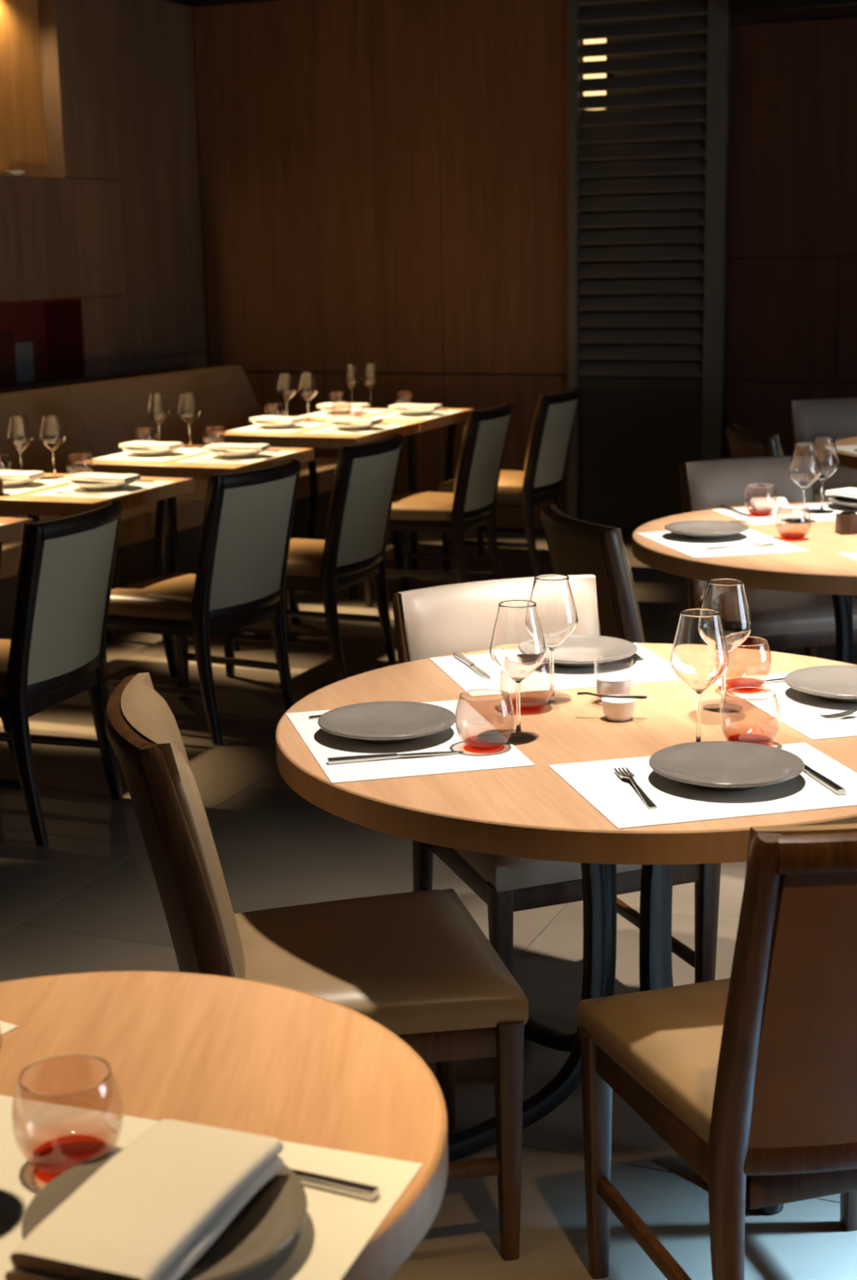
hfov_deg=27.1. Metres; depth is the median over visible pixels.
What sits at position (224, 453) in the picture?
plate
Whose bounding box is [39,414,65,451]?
bowl
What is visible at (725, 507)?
knife
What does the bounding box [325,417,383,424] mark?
napkin
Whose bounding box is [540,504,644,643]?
dining chair
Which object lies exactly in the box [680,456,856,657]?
dining chair
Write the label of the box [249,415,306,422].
napkin
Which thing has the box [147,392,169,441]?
wine glass
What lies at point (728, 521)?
knife
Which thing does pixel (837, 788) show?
knife
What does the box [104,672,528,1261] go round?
dining chair
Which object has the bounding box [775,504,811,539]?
tumbler
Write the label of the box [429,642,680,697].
placemat
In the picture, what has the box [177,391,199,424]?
bowl
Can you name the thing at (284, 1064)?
round table
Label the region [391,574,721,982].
dining chair
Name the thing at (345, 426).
plate
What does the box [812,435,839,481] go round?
bowl
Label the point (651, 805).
fork
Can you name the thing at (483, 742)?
tumbler
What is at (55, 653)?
dining chair
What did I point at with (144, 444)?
napkin
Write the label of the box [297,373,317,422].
wine glass
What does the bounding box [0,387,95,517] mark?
cushion
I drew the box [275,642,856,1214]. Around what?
round table
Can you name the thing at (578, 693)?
spoon
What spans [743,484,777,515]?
tumbler
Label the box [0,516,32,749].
rectangular table
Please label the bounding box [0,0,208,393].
wall
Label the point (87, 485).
plate
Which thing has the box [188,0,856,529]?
wall
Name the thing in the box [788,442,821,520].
wine glass
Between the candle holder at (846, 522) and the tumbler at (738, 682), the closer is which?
the tumbler at (738, 682)
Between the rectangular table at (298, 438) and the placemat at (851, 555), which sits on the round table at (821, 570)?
the placemat at (851, 555)
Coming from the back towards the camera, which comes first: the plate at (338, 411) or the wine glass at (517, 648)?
the plate at (338, 411)
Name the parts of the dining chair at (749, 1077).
leg, seat, seat frame, leg, backrest, rail, panel, crest rail, leg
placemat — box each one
[0,1020,17,1035]
[0,1094,422,1279]
[4,476,71,494]
[29,480,176,498]
[91,448,208,461]
[175,450,298,464]
[228,422,329,432]
[285,699,535,783]
[299,408,391,417]
[303,424,406,434]
[368,410,462,419]
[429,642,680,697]
[548,742,856,828]
[635,528,809,558]
[710,502,856,524]
[714,672,856,740]
[835,444,856,453]
[837,552,856,560]
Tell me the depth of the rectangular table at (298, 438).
8.19 m
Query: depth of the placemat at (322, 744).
2.97 m
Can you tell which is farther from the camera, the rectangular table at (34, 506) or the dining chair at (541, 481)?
the dining chair at (541, 481)
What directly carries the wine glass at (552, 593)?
on the round table at (530, 811)
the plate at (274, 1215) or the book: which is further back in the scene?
the book
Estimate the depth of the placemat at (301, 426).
8.43 m
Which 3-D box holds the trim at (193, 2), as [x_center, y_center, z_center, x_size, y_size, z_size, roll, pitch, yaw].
[-0.304,-3.575,9.736,2.260,0.048,0.050,4,13,22]
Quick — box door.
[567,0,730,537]
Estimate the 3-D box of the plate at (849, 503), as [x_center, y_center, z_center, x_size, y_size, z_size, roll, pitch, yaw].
[1.376,-0.429,5.580,0.240,0.029,0.240,4,13,22]
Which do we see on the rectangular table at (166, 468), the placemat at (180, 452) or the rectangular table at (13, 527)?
the placemat at (180, 452)
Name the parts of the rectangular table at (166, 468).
leg, leg, leg, leg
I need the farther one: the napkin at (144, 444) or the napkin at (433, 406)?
the napkin at (433, 406)
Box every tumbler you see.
[11,1053,123,1177]
[66,453,93,475]
[133,426,157,440]
[202,425,226,445]
[264,403,284,415]
[454,688,515,751]
[498,657,554,711]
[719,686,780,745]
[725,635,772,690]
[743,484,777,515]
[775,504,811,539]
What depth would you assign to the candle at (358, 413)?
8.80 m
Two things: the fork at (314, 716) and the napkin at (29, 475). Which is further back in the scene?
the napkin at (29, 475)
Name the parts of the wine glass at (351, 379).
stem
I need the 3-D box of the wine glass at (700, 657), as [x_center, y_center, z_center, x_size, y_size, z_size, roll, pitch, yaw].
[0.445,0.067,2.923,0.096,0.233,0.096,4,13,22]
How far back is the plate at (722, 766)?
2.79 m
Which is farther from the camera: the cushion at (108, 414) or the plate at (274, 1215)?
the cushion at (108, 414)
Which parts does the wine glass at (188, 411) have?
stem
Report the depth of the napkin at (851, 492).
5.61 m
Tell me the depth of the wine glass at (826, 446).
5.42 m
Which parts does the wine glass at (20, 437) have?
stem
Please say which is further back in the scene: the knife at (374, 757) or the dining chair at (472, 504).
the dining chair at (472, 504)
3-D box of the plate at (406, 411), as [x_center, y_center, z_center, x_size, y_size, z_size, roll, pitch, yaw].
[-0.064,-1.159,9.019,0.240,0.029,0.240,4,13,22]
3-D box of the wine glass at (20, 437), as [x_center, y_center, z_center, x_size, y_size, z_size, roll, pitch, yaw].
[-1.541,-0.727,6.709,0.096,0.233,0.096,4,13,22]
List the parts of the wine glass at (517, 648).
stem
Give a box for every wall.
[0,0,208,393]
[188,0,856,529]
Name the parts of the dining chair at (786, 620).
leg, backrest, leg, seat, seat frame, leg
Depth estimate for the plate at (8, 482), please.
6.47 m
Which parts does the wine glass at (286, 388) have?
stem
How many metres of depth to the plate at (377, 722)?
3.09 m
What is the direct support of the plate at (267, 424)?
on the placemat at (301, 426)
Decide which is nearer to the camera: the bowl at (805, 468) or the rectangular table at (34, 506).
the bowl at (805, 468)
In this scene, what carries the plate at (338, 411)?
on the placemat at (366, 411)
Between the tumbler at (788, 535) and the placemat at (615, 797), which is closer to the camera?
the placemat at (615, 797)
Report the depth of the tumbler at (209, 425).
7.66 m
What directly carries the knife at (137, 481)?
on the placemat at (133, 487)
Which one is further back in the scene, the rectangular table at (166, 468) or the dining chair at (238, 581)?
the rectangular table at (166, 468)
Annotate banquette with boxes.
[0,364,337,639]
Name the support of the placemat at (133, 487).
on the rectangular table at (34, 506)
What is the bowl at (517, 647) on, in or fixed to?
on the wine glass at (517, 648)
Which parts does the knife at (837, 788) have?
blade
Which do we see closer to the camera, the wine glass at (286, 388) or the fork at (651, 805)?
the fork at (651, 805)
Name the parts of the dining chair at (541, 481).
leg, leg, seat, seat frame, leg, rail, backrest, panel, crest rail, leg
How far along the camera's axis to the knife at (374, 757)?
2.92 m
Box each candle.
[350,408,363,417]
[595,672,631,698]
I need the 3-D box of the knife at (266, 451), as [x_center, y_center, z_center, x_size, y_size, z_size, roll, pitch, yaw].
[-0.729,-0.797,7.476,0.230,0.008,0.015,4,14,23]
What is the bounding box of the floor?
[0,528,856,1279]
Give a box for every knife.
[134,480,154,483]
[264,449,279,452]
[289,1168,379,1201]
[327,751,464,764]
[377,423,390,425]
[452,651,490,679]
[720,505,751,517]
[728,520,755,522]
[762,677,784,683]
[804,764,845,795]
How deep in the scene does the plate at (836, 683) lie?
3.31 m
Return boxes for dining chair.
[0,499,123,845]
[104,458,301,745]
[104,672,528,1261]
[222,433,403,680]
[364,401,512,607]
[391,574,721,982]
[438,387,580,577]
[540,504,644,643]
[577,823,856,1279]
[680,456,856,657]
[725,423,856,653]
[787,397,856,502]
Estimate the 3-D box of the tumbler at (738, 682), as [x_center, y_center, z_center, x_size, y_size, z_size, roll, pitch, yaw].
[0.593,0.046,3.336,0.100,0.091,0.100,4,13,22]
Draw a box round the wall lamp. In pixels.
[583,38,613,109]
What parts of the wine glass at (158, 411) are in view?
stem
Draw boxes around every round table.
[0,970,448,1279]
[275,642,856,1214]
[632,502,856,663]
[835,436,856,469]
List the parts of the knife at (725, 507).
handle, blade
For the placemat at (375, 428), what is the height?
0.001 m
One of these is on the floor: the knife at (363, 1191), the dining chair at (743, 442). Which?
the dining chair at (743, 442)
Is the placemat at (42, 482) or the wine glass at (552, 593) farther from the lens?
the placemat at (42, 482)
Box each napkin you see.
[0,470,45,479]
[4,1119,284,1279]
[64,472,141,483]
[119,440,184,449]
[203,443,271,450]
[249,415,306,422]
[316,402,369,408]
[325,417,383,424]
[388,404,443,409]
[750,497,792,513]
[824,487,856,498]
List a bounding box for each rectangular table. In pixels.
[0,473,194,677]
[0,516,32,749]
[71,444,314,650]
[210,420,419,598]
[297,407,473,570]
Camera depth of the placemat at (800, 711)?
3.19 m
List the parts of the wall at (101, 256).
wall panel, wall panel, wall panel, wall panel, wall panel, wall panel, wall panel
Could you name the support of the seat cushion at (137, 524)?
on the banquette
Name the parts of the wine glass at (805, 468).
stem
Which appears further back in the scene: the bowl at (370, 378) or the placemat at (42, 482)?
the bowl at (370, 378)
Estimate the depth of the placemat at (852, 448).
7.17 m
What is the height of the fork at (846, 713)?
0.010 m
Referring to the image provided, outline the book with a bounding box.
[14,341,35,383]
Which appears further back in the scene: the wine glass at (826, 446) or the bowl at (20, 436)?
the bowl at (20, 436)
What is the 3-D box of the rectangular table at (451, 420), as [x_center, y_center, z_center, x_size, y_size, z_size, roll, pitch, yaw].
[-0.238,-0.790,9.188,0.740,0.754,0.735,4,13,22]
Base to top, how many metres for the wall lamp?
0.400 m
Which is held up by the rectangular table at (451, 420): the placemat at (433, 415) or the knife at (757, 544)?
the placemat at (433, 415)
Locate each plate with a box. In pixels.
[3,476,41,487]
[21,1147,307,1279]
[68,480,136,490]
[122,447,180,456]
[208,449,266,457]
[252,420,302,428]
[317,701,455,743]
[320,407,366,414]
[328,422,380,430]
[392,408,439,415]
[542,635,637,668]
[648,741,804,791]
[664,520,749,539]
[784,665,856,703]
[827,495,856,510]
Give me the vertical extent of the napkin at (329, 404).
0.020 m
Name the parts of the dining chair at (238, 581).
leg, seat, leg, seat frame, leg, rail, backrest, panel, crest rail, leg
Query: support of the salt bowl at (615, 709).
on the round table at (530, 811)
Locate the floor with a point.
(87, 899)
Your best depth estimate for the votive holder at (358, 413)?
8.80 m
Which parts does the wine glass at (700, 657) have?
stem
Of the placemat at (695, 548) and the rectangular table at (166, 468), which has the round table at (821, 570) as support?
the placemat at (695, 548)
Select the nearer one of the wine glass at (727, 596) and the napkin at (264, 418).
the wine glass at (727, 596)
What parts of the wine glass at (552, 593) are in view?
stem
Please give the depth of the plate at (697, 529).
5.11 m
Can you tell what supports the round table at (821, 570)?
on the floor
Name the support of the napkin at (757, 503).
on the placemat at (818, 516)
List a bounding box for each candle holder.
[0,477,4,495]
[835,511,856,534]
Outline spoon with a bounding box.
[577,692,647,698]
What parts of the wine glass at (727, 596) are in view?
stem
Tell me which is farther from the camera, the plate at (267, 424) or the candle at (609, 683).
the plate at (267, 424)
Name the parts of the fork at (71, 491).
handle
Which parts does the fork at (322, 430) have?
handle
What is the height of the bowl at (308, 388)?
0.138 m
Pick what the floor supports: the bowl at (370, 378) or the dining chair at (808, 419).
the dining chair at (808, 419)
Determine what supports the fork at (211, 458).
on the placemat at (264, 455)
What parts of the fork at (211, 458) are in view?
handle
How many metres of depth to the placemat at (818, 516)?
5.46 m
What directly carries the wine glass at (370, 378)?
on the rectangular table at (451, 420)
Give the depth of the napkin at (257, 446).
7.26 m
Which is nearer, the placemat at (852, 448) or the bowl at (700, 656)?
the bowl at (700, 656)
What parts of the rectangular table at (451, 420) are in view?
leg, leg, leg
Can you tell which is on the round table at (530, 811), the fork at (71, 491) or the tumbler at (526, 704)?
the tumbler at (526, 704)
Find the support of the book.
on the wall at (101, 256)
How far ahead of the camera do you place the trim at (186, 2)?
10.05 m
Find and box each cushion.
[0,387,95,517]
[0,497,204,579]
[52,364,277,457]
[176,457,337,500]
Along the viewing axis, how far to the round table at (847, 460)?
7.03 m
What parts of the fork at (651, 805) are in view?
handle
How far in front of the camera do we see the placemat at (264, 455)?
7.24 m
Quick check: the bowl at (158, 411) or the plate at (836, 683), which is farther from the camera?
the bowl at (158, 411)
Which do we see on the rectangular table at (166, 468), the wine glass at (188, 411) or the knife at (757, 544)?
the wine glass at (188, 411)
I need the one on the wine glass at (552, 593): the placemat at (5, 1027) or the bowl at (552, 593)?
the bowl at (552, 593)
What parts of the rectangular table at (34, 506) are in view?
leg, leg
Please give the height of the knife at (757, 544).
0.010 m
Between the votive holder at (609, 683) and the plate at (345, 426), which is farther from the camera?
the plate at (345, 426)
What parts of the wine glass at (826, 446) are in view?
stem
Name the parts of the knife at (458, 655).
handle, blade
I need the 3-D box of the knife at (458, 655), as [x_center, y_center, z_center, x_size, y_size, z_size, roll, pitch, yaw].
[0.087,0.051,3.551,0.015,0.008,0.230,-5,13,-16]
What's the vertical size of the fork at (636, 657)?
0.010 m
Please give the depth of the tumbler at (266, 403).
8.69 m
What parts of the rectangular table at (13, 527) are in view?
leg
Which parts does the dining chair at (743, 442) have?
leg, crest rail, panel, backrest, leg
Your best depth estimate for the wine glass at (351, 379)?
9.41 m
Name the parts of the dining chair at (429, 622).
leg, backrest, leg, seat, seat frame, leg, leg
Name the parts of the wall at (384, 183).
wall panel, wall panel, wall panel, wall panel, wall panel, wall panel, wall panel, wall panel, wall panel, wall panel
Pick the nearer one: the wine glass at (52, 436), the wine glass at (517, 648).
the wine glass at (517, 648)
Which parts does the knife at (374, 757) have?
handle, blade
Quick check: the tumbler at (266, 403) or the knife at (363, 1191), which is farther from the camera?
the tumbler at (266, 403)
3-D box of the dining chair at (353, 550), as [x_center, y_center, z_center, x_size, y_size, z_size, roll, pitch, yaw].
[-0.418,-0.320,6.739,0.605,0.892,0.494,4,14,23]
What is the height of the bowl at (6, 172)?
0.019 m
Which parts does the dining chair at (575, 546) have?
leg, crest rail, panel, leg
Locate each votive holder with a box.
[349,402,364,417]
[593,660,633,704]
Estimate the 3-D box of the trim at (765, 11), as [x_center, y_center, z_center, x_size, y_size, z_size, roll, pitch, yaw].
[3.851,-3.093,7.863,4.850,0.340,0.480,4,13,22]
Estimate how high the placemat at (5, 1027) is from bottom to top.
0.001 m
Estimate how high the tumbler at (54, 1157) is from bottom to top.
0.091 m
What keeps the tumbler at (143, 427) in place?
on the placemat at (180, 452)
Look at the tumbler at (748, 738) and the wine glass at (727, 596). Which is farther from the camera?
the wine glass at (727, 596)
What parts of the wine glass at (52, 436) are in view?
stem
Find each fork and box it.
[54,490,104,495]
[197,457,241,462]
[308,714,321,719]
[322,430,361,432]
[386,415,422,417]
[613,767,657,808]
[629,653,645,661]
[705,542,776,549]
[818,710,856,719]
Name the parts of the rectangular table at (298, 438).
leg, leg, leg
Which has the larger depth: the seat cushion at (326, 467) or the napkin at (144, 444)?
the seat cushion at (326, 467)
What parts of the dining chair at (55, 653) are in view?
seat, leg, seat frame, backrest, rail, panel, crest rail, leg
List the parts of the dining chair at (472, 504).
leg, leg, seat, seat frame, leg, rail, backrest, panel, crest rail, leg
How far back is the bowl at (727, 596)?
3.14 m
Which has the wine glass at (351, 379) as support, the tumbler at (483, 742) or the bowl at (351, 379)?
the bowl at (351, 379)
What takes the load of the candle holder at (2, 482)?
on the rectangular table at (34, 506)
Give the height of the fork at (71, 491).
0.010 m
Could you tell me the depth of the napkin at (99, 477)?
6.35 m
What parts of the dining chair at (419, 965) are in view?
crest rail, leg, panel, backrest, leg, seat, leg, seat frame, leg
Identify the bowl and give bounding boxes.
[2,170,25,175]
[6,415,32,453]
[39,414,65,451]
[147,392,169,424]
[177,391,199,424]
[297,373,317,401]
[342,363,360,390]
[361,363,379,390]
[489,600,546,683]
[529,573,577,650]
[601,694,635,721]
[670,608,728,693]
[701,577,751,653]
[788,442,821,489]
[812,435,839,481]
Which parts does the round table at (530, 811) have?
leg, leg, leg, leg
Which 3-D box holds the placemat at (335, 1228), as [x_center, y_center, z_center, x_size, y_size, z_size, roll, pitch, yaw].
[-0.273,0.503,1.550,0.450,0.001,0.335,3,13,19]
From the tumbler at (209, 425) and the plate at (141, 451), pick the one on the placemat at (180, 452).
the plate at (141, 451)
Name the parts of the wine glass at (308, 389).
stem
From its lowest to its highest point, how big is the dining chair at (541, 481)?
0.892 m
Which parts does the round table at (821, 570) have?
leg, leg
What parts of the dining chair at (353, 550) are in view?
leg, leg, seat, seat frame, leg, rail, backrest, panel, crest rail, leg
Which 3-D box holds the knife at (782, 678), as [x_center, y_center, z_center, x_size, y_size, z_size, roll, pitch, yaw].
[0.730,0.070,3.406,0.230,0.008,0.014,-4,13,-13]
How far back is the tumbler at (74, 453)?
6.67 m
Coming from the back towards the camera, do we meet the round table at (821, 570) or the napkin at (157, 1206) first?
the round table at (821, 570)
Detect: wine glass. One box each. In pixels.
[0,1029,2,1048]
[6,415,32,471]
[39,414,65,478]
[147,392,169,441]
[177,391,199,447]
[276,373,296,416]
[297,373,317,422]
[342,363,360,403]
[361,363,379,408]
[489,600,546,737]
[529,573,577,698]
[670,608,728,742]
[701,577,751,706]
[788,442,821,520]
[810,435,839,511]
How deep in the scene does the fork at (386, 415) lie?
8.87 m
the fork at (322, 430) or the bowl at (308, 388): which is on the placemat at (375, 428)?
the fork at (322, 430)
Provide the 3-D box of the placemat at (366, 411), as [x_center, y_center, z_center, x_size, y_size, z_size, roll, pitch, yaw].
[-0.428,-1.172,9.180,0.335,0.001,0.450,4,13,22]
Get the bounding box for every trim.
[165,0,190,5]
[190,0,271,6]
[742,0,856,22]
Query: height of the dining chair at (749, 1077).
0.892 m
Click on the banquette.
(97, 417)
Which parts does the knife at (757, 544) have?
handle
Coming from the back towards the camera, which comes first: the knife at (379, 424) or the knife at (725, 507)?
the knife at (379, 424)
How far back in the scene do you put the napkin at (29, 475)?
6.47 m
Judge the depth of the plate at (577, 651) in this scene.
3.60 m

